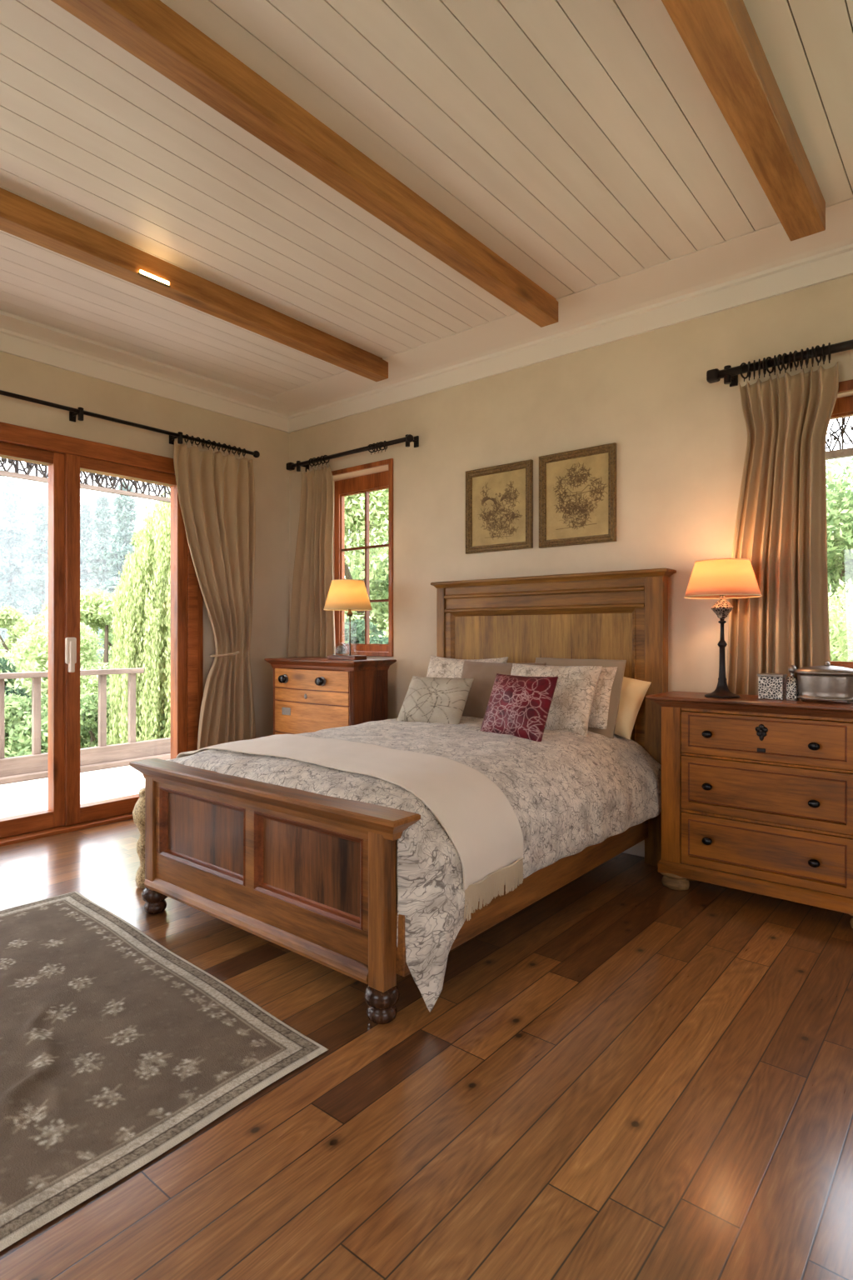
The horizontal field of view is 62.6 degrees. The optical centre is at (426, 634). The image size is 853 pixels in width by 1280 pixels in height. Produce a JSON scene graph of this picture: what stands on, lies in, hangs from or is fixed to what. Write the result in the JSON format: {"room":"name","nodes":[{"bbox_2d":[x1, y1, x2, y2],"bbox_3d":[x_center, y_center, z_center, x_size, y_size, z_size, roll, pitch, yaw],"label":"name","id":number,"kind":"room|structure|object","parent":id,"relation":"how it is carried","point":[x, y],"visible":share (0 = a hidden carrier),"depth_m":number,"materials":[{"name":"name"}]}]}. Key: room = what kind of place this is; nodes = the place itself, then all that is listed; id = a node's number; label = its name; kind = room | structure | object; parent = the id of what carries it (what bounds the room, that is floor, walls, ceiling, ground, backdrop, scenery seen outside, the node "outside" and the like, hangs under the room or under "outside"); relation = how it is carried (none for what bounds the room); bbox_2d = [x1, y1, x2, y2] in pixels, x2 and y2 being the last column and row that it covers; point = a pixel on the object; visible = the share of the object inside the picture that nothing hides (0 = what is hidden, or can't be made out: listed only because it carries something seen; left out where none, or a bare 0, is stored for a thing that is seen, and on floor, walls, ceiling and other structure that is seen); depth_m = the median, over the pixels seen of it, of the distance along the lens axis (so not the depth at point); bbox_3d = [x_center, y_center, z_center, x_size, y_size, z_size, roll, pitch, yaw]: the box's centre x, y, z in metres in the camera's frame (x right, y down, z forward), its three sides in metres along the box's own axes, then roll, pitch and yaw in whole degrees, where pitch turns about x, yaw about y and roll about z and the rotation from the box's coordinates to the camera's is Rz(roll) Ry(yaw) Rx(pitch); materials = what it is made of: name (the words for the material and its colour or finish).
{"room":"bedroom","nodes":[
{"label":"bedroom","id":0,"kind":"room"},
{"bbox_2d":[0,351,289,738],"bbox_3d":[-3.312,-0.370,3.524,0.280,3.240,6.440,0,0,39],"label":"wall","id":1,"kind":"structure","parent":0,"point":[21,376],"depth_m":5.30,"materials":[{"name":"paint"}]},
{"bbox_2d":[0,441,64,838],"bbox_3d":[-2.684,0.030,4.154,0.090,2.391,1.070,0,0,39],"label":"door","id":2,"kind":"structure","parent":1,"relation":"in","point":[53,817],"depth_m":4.48,"materials":[{"name":"brown wood"}]},
{"bbox_2d":[0,812,133,846],"bbox_3d":[-3.080,1.240,3.696,0.300,0.025,4.100,0,0,39],"label":"trim","id":3,"kind":"structure","parent":1,"relation":"attached to","point":[62,829],"depth_m":4.42,"materials":[{"name":"brown wood"}]},
{"bbox_2d":[0,421,197,751],"bbox_3d":[-3.092,-0.013,3.705,0.230,2.525,4.100,0,0,39],"label":"trim","id":4,"kind":"structure","parent":1,"relation":"attached to","point":[9,433],"depth_m":4.85,"materials":[{"name":"brown wood"}]},
{"bbox_2d":[64,453,187,825],"bbox_3d":[-2.060,0.030,4.840,0.143,2.391,0.876,0,0,39],"label":"door","id":5,"kind":"structure","parent":1,"relation":"in","point":[75,812],"depth_m":4.59,"materials":[{"name":"brown wood"}]},
{"bbox_2d":[0,390,259,457],"bbox_3d":[-2.873,-1.415,3.720,0.150,0.095,4.776,0,0,39],"label":"curtain rod","id":6,"kind":"object","parent":1,"relation":"attached to","point":[73,412],"visible":1,"depth_m":4.74,"materials":[{"name":"black metal"}]},
{"bbox_2d":[173,440,255,749],"bbox_3d":[-1.564,-0.072,5.234,0.140,2.604,0.724,0,0,35],"label":"curtain","id":7,"kind":"object","parent":6,"relation":"hanging from","point":[216,491],"visible":0.84,"depth_m":5.28,"materials":[{"name":"fabric"}]},
{"bbox_2d":[0,310,289,433],"bbox_3d":[-3.127,-1.787,3.371,0.200,0.164,6.440,0,0,39],"label":"trim","id":8,"kind":"structure","parent":1,"relation":"attached to","point":[20,337],"depth_m":4.77,"materials":[{"name":"beige"}]},
{"bbox_2d":[197,580,203,737],"bbox_3d":[-3.041,-0.050,3.631,0.042,2.600,4.250,0,0,39],"label":"trim","id":9,"kind":"structure","parent":1,"relation":"attached to","point":[200,598],"depth_m":5.24,"materials":[{"name":"brown wood"}]},
{"bbox_2d":[0,818,852,1279],"bbox_3d":[-0.605,1.250,1.300,6.826,0.001,6.480,0,0,39],"label":"floor","id":10,"kind":"structure","parent":0,"point":[626,1074],"depth_m":1.84,"materials":[{"name":"brown wood"}]},
{"bbox_2d":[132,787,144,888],"bbox_3d":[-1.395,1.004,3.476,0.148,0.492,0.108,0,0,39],"label":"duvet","id":11,"kind":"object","parent":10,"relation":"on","point":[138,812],"visible":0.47,"depth_m":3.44,"materials":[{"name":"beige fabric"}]},
{"bbox_2d":[0,890,329,1251],"bbox_3d":[-1.911,1.230,1.636,2.100,0.031,3.001,0,0,39],"label":"rug","id":12,"kind":"object","parent":10,"relation":"on","point":[117,1048],"visible":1,"depth_m":2.07,"materials":[{"name":"carpet"}]},
{"bbox_2d":[264,656,396,734],"bbox_3d":[-0.727,0.713,5.152,0.955,1.075,0.452,0,0,39],"label":"dresser","id":13,"kind":"object","parent":10,"relation":"on","point":[311,694],"visible":0.55,"depth_m":4.95,"materials":[{"name":"brown wood"}]},
{"bbox_2d":[336,645,348,654],"bbox_3d":[-0.616,0.100,5.023,0.120,0.089,0.090,0,0,39],"label":"glass dome","id":14,"kind":"object","parent":13,"relation":"on","point":[340,649],"visible":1,"depth_m":5.01,"materials":[{"name":"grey glass"}]},
{"bbox_2d":[323,579,372,659],"bbox_3d":[-0.560,-0.107,4.990,0.350,0.562,0.350,0,0,39],"label":"table lamp","id":15,"kind":"object","parent":13,"relation":"on","point":[349,595],"visible":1,"depth_m":4.88,"materials":[{"name":"brown wood"}]},
{"bbox_2d":[129,568,676,1024],"bbox_3d":[0.011,0.447,3.502,1.676,1.607,2.231,0,0,39],"label":"bed","id":16,"kind":"object","parent":10,"relation":"on","point":[312,876],"visible":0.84,"depth_m":2.88,"materials":[{"name":"brown wood"}]},
{"bbox_2d":[396,839,397,899],"bbox_3d":[-0.004,0.757,3.524,1.360,0.295,1.960,0,0,39],"label":"mattress","id":17,"kind":"object","parent":16,"relation":"on","point":[397,839],"visible":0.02,"depth_m":2.36,"materials":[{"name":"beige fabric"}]},
{"bbox_2d":[166,716,661,1012],"bbox_3d":[-0.002,0.848,3.496,1.783,0.740,2.006,0,0,39],"label":"duvet","id":18,"kind":"object","parent":16,"relation":"on","point":[568,792],"visible":0.51,"depth_m":2.89,"materials":[{"name":"fabric"}]},
{"bbox_2d":[175,734,523,920],"bbox_3d":[-0.429,0.712,3.005,1.780,0.460,0.394,0,0,39],"label":"throw blanket","id":19,"kind":"object","parent":18,"relation":"on","point":[483,827],"visible":0.9,"depth_m":2.57,"materials":[{"name":"fabric"}]},
{"bbox_2d":[397,675,474,724],"bbox_3d":[0.045,0.381,4.016,0.435,0.272,0.211,0,0,34],"label":"cushion","id":20,"kind":"object","parent":18,"relation":"on","point":[442,700],"visible":0.91,"depth_m":3.94,"materials":[{"name":"grey fabric"}]},
{"bbox_2d":[426,655,508,678],"bbox_3d":[0.217,0.330,4.425,0.600,0.392,0.222,0,0,38],"label":"pillow","id":21,"kind":"object","parent":18,"relation":"on","point":[438,667],"visible":0.28,"depth_m":4.46,"materials":[{"name":"fabric"}]},
{"bbox_2d":[461,660,546,718],"bbox_3d":[0.412,0.341,4.115,0.565,0.366,0.231,0,0,35],"label":"pillow","id":22,"kind":"object","parent":18,"relation":"on","point":[484,674],"visible":0.34,"depth_m":4.10,"materials":[{"name":"brown fabric"}]},
{"bbox_2d":[480,673,558,741],"bbox_3d":[0.459,0.362,3.530,0.198,0.318,0.390,0,0,-44],"label":"cushion","id":23,"kind":"object","parent":18,"relation":"on","point":[518,706],"visible":0.96,"depth_m":3.45,"materials":[{"name":"red fabric"}]},
{"bbox_2d":[510,663,602,736],"bbox_3d":[0.656,0.344,3.805,0.566,0.362,0.235,0,0,43],"label":"pillow","id":24,"kind":"object","parent":18,"relation":"on","point":[572,702],"visible":0.59,"depth_m":3.66,"materials":[{"name":"fabric"}]},
{"bbox_2d":[535,657,626,738],"bbox_3d":[0.809,0.336,3.880,0.563,0.409,0.177,0,0,42],"label":"pillow","id":25,"kind":"object","parent":18,"relation":"on","point":[605,707],"visible":0.27,"depth_m":3.73,"materials":[{"name":"fabric"}]},
{"bbox_2d":[614,676,651,739],"bbox_3d":[0.988,0.366,3.891,0.474,0.384,0.209,0,0,37],"label":"pillow","id":26,"kind":"object","parent":18,"relation":"on","point":[633,692],"visible":0.3,"depth_m":3.77,"materials":[{"name":"beige fabric"}]},
{"bbox_2d":[645,690,852,928],"bbox_3d":[1.609,0.775,3.285,1.047,0.950,0.372,0,0,39],"label":"dresser","id":27,"kind":"object","parent":10,"relation":"on","point":[757,793],"visible":1,"depth_m":3.18,"materials":[{"name":"brown wood"}]},
{"bbox_2d":[684,558,762,698],"bbox_3d":[1.432,-0.030,3.392,0.350,0.657,0.350,0,0,39],"label":"table lamp","id":28,"kind":"object","parent":27,"relation":"on","point":[721,579],"visible":1,"depth_m":3.30,"materials":[{"name":"black metal"}]},
{"bbox_2d":[757,673,787,699],"bbox_3d":[1.620,0.240,3.283,0.113,0.117,0.078,0,0,39],"label":"box","id":29,"kind":"object","parent":27,"relation":"on","point":[771,686],"visible":0.96,"depth_m":3.25,"materials":[{"name":"silver metal"}]},
{"bbox_2d":[785,665,799,700],"bbox_3d":[1.681,0.219,3.220,0.052,0.160,0.052,0,0,-28],"label":"glass bottle","id":30,"kind":"object","parent":27,"relation":"on","point":[792,688],"visible":0.98,"depth_m":3.20,"materials":[{"name":"silver metal"}]},
{"bbox_2d":[795,661,852,703],"bbox_3d":[1.793,0.209,3.135,0.264,0.179,0.164,0,0,39],"label":"pewter casket","id":31,"kind":"object","parent":27,"relation":"on","point":[827,682],"visible":1,"depth_m":3.08,"materials":[{"name":"silver metal"}]},
{"bbox_2d":[0,0,852,397],"bbox_3d":[-0.592,-1.873,1.289,6.796,0.006,6.480,0,0,39],"label":"ceiling","id":32,"kind":"structure","parent":0,"point":[584,144],"depth_m":2.75,"materials":[{"name":"beige wood"}]},
{"bbox_2d":[0,187,388,381],"bbox_3d":[-2.248,-1.820,2.449,0.112,0.140,6.130,0,0,39],"label":"ceiling beam","id":33,"kind":"structure","parent":32,"relation":"attached to","point":[23,218],"depth_m":3.56,"materials":[{"name":"brown wood"}]},
{"bbox_2d":[137,269,170,287],"bbox_3d":[-1.344,-1.761,3.460,0.023,0.022,0.170,0,0,39],"label":"spotlight","id":34,"kind":"object","parent":33,"relation":"attached to","point":[142,272],"visible":1,"depth_m":3.45,"materials":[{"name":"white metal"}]},
{"bbox_2d":[50,0,558,327],"bbox_3d":[-1.240,-1.820,1.601,0.112,0.140,6.100,0,0,39],"label":"ceiling beam","id":35,"kind":"structure","parent":32,"relation":"attached to","point":[151,31],"depth_m":2.48,"materials":[{"name":"brown wood"}]},
{"bbox_2d":[661,0,825,240],"bbox_3d":[-0.242,-1.820,0.743,0.138,0.140,6.040,0,0,39],"label":"ceiling beam","id":36,"kind":"structure","parent":32,"relation":"attached to","point":[721,37],"depth_m":2.32,"materials":[{"name":"brown wood"}]},
{"bbox_2d":[289,274,852,719],"bbox_3d":[1.539,-0.370,3.886,7.316,3.240,0.280,0,0,39],"label":"wall","id":37,"kind":"structure","parent":0,"point":[680,437],"depth_m":4.07,"materials":[{"name":"paint"}]},
{"bbox_2d":[286,434,419,471],"bbox_3d":[-0.597,-1.377,5.375,1.353,0.095,0.132,0,0,39],"label":"curtain rod","id":38,"kind":"object","parent":37,"relation":"attached to","point":[408,438],"visible":1,"depth_m":5.26,"materials":[{"name":"black metal"}]},
{"bbox_2d":[286,465,335,657],"bbox_3d":[-0.931,-0.059,5.645,0.569,2.558,0.104,0,0,39],"label":"curtain","id":39,"kind":"object","parent":38,"relation":"hanging from","point":[312,632],"visible":0.46,"depth_m":5.60,"materials":[{"name":"fabric"}]},
{"bbox_2d":[331,458,393,656],"bbox_3d":[-0.505,-0.571,5.513,0.835,1.463,0.231,0,0,39],"label":"window","id":40,"kind":"structure","parent":37,"relation":"in","point":[376,476],"depth_m":5.60,"materials":[{"name":"brown wood"}]},
{"bbox_2d":[465,459,533,554],"bbox_3d":[0.465,-0.825,4.567,0.510,0.555,0.029,0,0,39],"label":"framed picture","id":41,"kind":"object","parent":37,"relation":"attached to","point":[499,499],"visible":1,"depth_m":4.56},
{"bbox_2d":[472,468,525,546],"bbox_3d":[0.468,-0.825,4.570,0.422,0.467,0.001,0,0,39],"label":"print","id":42,"kind":"object","parent":41,"relation":"attached to","point":[498,499],"depth_m":4.56},
{"bbox_2d":[269,197,852,433],"bbox_3d":[1.333,-1.787,3.635,6.756,0.164,0.370,0,0,39],"label":"trim","id":43,"kind":"structure","parent":37,"relation":"attached to","point":[763,263],"depth_m":3.94,"materials":[{"name":"beige"}]},
{"bbox_2d":[539,442,616,548],"bbox_3d":[0.899,-0.826,4.211,0.503,0.568,0.029,0,0,39],"label":"framed picture","id":44,"kind":"object","parent":37,"relation":"attached to","point":[577,488],"visible":1,"depth_m":4.20},
{"bbox_2d":[546,452,608,539],"bbox_3d":[0.901,-0.826,4.214,0.415,0.480,0.001,0,0,39],"label":"print","id":45,"kind":"object","parent":44,"relation":"attached to","point":[577,488],"depth_m":4.21},
{"bbox_2d":[623,840,644,857],"bbox_3d":[1.445,1.195,3.771,6.756,0.110,0.018,0,0,39],"label":"baseboard","id":46,"kind":"structure","parent":37,"relation":"attached to","point":[638,849],"depth_m":3.96,"materials":[{"name":"beige"}]},
{"bbox_2d":[706,339,852,386],"bbox_3d":[2.301,-1.323,2.982,2.130,0.103,0.150,0,0,39],"label":"curtain rod","id":47,"kind":"object","parent":37,"relation":"attached to","point":[730,374],"visible":1,"depth_m":3.41,"materials":[{"name":"black metal"}]},
{"bbox_2d":[726,361,839,694],"bbox_3d":[1.740,-0.031,3.448,0.505,2.502,0.109,0,0,39],"label":"curtain","id":48,"kind":"object","parent":47,"relation":"hanging from","point":[781,527],"visible":0.59,"depth_m":3.44,"materials":[{"name":"fabric"}]},
{"bbox_2d":[830,379,852,669],"bbox_3d":[2.445,-0.407,3.039,1.680,1.595,0.220,0,0,39],"label":"window","id":49,"kind":"structure","parent":37,"relation":"in","point":[843,407],"depth_m":3.44,"materials":[{"name":"brown wood"}]},
{"label":"outside","id":50,"kind":"structure","parent":0,"visible":0},
{"bbox_3d":[-7.579,-2.824,77.412,230.000,18.547,230.000,0,0,39],"label":"ground","id":51,"kind":"structure","parent":50,"visible":0},
{"bbox_2d":[0,468,17,583],"bbox_3d":[-48.707,-7.960,80.004,7.314,22.420,7.050,0,0,39],"label":"conifer tree","id":52,"kind":"object","parent":51,"relation":"on","point":[2,478],"visible":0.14,"depth_m":79.69,"materials":[{"name":"green plant"}]},
{"bbox_2d":[0,656,30,698],"bbox_3d":[-8.286,2.558,12.919,2.341,4.394,2.682,0,0,33],"label":"shrub","id":53,"kind":"object","parent":51,"relation":"on","point":[2,661],"visible":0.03,"depth_m":13.03,"materials":[{"name":"green plant"}]},
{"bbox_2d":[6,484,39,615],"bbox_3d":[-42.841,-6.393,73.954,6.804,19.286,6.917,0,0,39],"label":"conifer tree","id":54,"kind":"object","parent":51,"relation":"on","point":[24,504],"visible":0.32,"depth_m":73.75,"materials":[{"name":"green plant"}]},
{"bbox_2d":[0,605,46,657],"bbox_3d":[-11.793,2.202,20.022,3.071,6.111,2.346,0,0,39],"label":"broadleaf tree","id":55,"kind":"object","parent":51,"relation":"on","point":[12,619],"visible":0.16,"depth_m":20.05,"materials":[{"name":"green plant"}]},
{"bbox_2d":[0,639,47,693],"bbox_3d":[-10.462,2.407,14.909,5.055,6.290,6.258,0,0,-5],"label":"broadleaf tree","id":56,"kind":"object","parent":51,"relation":"on","point":[1,647],"visible":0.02,"depth_m":15.85,"materials":[{"name":"green plant"}]},
{"bbox_2d":[4,501,48,638],"bbox_3d":[-31.233,-3.790,56.934,6.589,14.252,6.517,0,0,-27],"label":"conifer tree","id":57,"kind":"object","parent":51,"relation":"on","point":[40,552],"visible":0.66,"depth_m":56.41,"materials":[{"name":"green plant"}]},
{"bbox_2d":[5,693,48,754],"bbox_3d":[-5.860,2.742,10.177,3.046,3.823,2.792,0,0,8],"label":"shrub","id":58,"kind":"object","parent":51,"relation":"on","point":[17,709],"visible":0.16,"depth_m":9.76,"materials":[{"name":"green plant"}]},
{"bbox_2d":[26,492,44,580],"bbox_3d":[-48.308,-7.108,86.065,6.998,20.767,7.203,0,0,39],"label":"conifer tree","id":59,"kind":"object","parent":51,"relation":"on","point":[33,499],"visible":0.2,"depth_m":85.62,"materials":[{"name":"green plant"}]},
{"bbox_2d":[5,692,81,757],"bbox_3d":[-5.462,2.762,10.608,2.716,3.784,3.085,0,0,-37],"label":"shrub","id":60,"kind":"object","parent":51,"relation":"on","point":[44,697],"visible":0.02,"depth_m":10.39,"materials":[{"name":"green plant"}]},
{"bbox_2d":[0,617,111,748],"bbox_3d":[-7.870,2.550,15.016,5.822,5.935,5.325,0,0,-3],"label":"bushes","id":61,"kind":"object","parent":51,"relation":"on","point":[32,659],"visible":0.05,"depth_m":14.48,"materials":[{"name":"green plant"}]},
{"bbox_2d":[5,691,116,757],"bbox_3d":[-5.088,2.767,10.004,2.734,3.923,3.034,0,0,-36],"label":"shrub","id":62,"kind":"object","parent":51,"relation":"on","point":[88,702],"visible":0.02,"depth_m":9.72,"materials":[{"name":"green plant"}]},
{"bbox_2d":[10,587,116,748],"bbox_3d":[-7.685,2.067,16.773,5.564,6.598,4.913,0,0,10],"label":"broadleaf tree","id":63,"kind":"object","parent":51,"relation":"on","point":[96,609],"visible":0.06,"depth_m":16.92,"materials":[{"name":"green plant"}]},
{"bbox_2d":[47,685,109,746],"bbox_3d":[-4.741,2.682,10.629,2.187,3.991,2.746,0,0,-15],"label":"shrub","id":64,"kind":"object","parent":51,"relation":"on","point":[84,734],"visible":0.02,"depth_m":10.34,"materials":[{"name":"green plant"}]},
{"bbox_2d":[80,500,95,594],"bbox_3d":[-29.160,-2.128,60.028,6.310,18.756,6.100,0,0,32],"label":"conifer tree","id":65,"kind":"object","parent":51,"relation":"on","point":[86,531],"visible":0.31,"depth_m":59.60,"materials":[{"name":"green plant"}]},
{"bbox_2d":[83,494,114,660],"bbox_3d":[-24.011,-1.601,52.122,6.149,17.703,6.121,0,0,7],"label":"conifer tree","id":66,"kind":"object","parent":51,"relation":"on","point":[103,525],"visible":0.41,"depth_m":51.51,"materials":[{"name":"green plant"}]},
{"bbox_2d":[96,627,114,664],"bbox_3d":[-7.703,2.378,19.090,5.055,5.757,4.579,0,0,-2],"label":"broadleaf tree","id":67,"kind":"object","parent":51,"relation":"on","point":[111,635],"visible":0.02,"depth_m":19.55,"materials":[{"name":"green plant"}]},
{"bbox_2d":[93,481,140,654],"bbox_3d":[-18.983,-1.200,44.055,6.067,16.924,6.065,0,0,-30],"label":"conifer tree","id":68,"kind":"object","parent":51,"relation":"on","point":[122,513],"visible":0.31,"depth_m":43.50,"materials":[{"name":"green plant"}]},
{"bbox_2d":[85,701,170,747],"bbox_3d":[-4.021,2.793,10.536,2.589,3.723,3.223,0,0,-15],"label":"shrub","id":69,"kind":"object","parent":51,"relation":"on","point":[95,730],"visible":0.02,"depth_m":9.84,"materials":[{"name":"green plant"}]},
{"bbox_2d":[104,529,151,687],"bbox_3d":[-4.941,1.370,13.020,1.876,6.776,1.722,0,0,39],"label":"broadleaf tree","id":70,"kind":"object","parent":51,"relation":"on","point":[134,532],"visible":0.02,"depth_m":12.87,"materials":[{"name":"green plant"}]},
{"bbox_2d":[106,486,170,744],"bbox_3d":[-3.671,0.965,10.479,2.245,6.582,2.332,0,0,-29],"label":"willow tree","id":71,"kind":"object","parent":51,"relation":"on","point":[142,632],"visible":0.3,"depth_m":9.74,"materials":[{"name":"green plant"}]},
{"bbox_2d":[345,617,384,644],"bbox_3d":[-0.829,2.212,10.041,3.066,4.887,2.875,0,0,39],"label":"shrub","id":72,"kind":"object","parent":51,"relation":"on","point":[357,627],"visible":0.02,"depth_m":10.25,"materials":[{"name":"green plant"}]},
{"bbox_2d":[345,489,388,642],"bbox_3d":[-1.185,0.789,13.963,7.200,8.426,6.982,0,0,43],"label":"broadleaf tree","id":73,"kind":"object","parent":51,"relation":"on","point":[354,504],"visible":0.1,"depth_m":13.14,"materials":[{"name":"green plant"}]},
{"bbox_2d":[345,530,388,630],"bbox_3d":[-1.067,1.282,17.330,7.420,7.565,6.491,0,0,-24],"label":"broadleaf tree","id":74,"kind":"object","parent":51,"relation":"on","point":[385,583],"visible":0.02,"depth_m":15.49,"materials":[{"name":"green plant"}]},
{"bbox_2d":[363,635,388,644],"bbox_3d":[-0.582,2.323,9.515,3.115,4.664,2.465,0,0,-25],"label":"shrub","id":75,"kind":"object","parent":51,"relation":"on","point":[382,640],"visible":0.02,"depth_m":8.96,"materials":[{"name":"green plant"}]},
{"bbox_2d":[825,457,852,661],"bbox_3d":[7.252,0.883,11.912,7.674,7.774,7.194,0,0,16],"label":"broadleaf tree","id":76,"kind":"object","parent":51,"relation":"on","point":[839,502],"visible":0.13,"depth_m":11.03,"materials":[{"name":"green plant"}]},
{"bbox_2d":[828,578,852,661],"bbox_3d":[5.607,1.883,8.516,4.112,5.178,4.580,0,0,-43],"label":"shrub","id":77,"kind":"object","parent":51,"relation":"on","point":[839,632],"visible":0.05,"depth_m":8.05,"materials":[{"name":"green plant"}]},
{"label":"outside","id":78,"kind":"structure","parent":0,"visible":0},
{"bbox_2d":[0,759,169,818],"bbox_3d":[-4.497,1.360,3.889,2.013,0.120,8.300,0,0,39],"label":"floor","id":79,"kind":"structure","parent":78,"point":[30,796],"depth_m":5.89,"materials":[{"name":"white"}]},
{"bbox_2d":[0,667,170,784],"bbox_3d":[-5.170,0.820,4.442,0.190,0.959,8.300,0,0,39],"label":"deck railing","id":80,"kind":"object","parent":79,"relation":"on","point":[34,766],"visible":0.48,"depth_m":6.78,"materials":[{"name":"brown wood"}]},
{"bbox_3d":[-5.205,-0.285,4.471,0.120,3.170,8.300,0,0,39],"label":"pergola frame","id":81,"kind":"object","parent":79,"relation":"on","visible":0},
{"bbox_2d":[0,457,170,502],"bbox_3d":[-5.176,-1.597,4.506,0.040,0.365,8.334,0,0,39],"label":"valance","id":82,"kind":"object","parent":81,"relation":"attached to","point":[29,466],"visible":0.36,"depth_m":6.87,"materials":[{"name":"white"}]},
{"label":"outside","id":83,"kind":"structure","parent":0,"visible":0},
{"bbox_2d":[825,416,852,459],"bbox_3d":[2.738,-1.105,3.381,3.288,0.290,0.040,0,0,39],"label":"valance","id":84,"kind":"object","parent":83,"point":[844,452],"visible":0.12,"depth_m":3.79,"materials":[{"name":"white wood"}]},
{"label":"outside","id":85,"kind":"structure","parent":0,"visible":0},
{"bbox_3d":[-6.787,-8.079,69.316,295.497,26.658,295.497,0,0,39],"label":"hill","id":86,"kind":"object","parent":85,"visible":0},
{"bbox_2d":[0,565,10,652],"bbox_3d":[-35.806,-4.503,56.004,6.523,15.856,6.493,0,0,36],"label":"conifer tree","id":87,"kind":"object","parent":86,"relation":"on","point":[2,569],"visible":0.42,"depth_m":56.70,"materials":[{"name":"green plant"}]},
{"bbox_2d":[0,477,35,646],"bbox_3d":[-36.933,-5.325,61.897,6.818,17.232,6.710,0,0,39],"label":"conifer tree","id":88,"kind":"object","parent":86,"relation":"on","point":[8,537],"visible":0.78,"depth_m":61.58,"materials":[{"name":"green plant"}]},
{"bbox_2d":[32,541,48,617],"bbox_3d":[-36.844,-3.458,68.760,6.990,13.680,6.255,0,0,39],"label":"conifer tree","id":89,"kind":"object","parent":86,"relation":"on","point":[47,542],"visible":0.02,"depth_m":68.14,"materials":[{"name":"green plant"}]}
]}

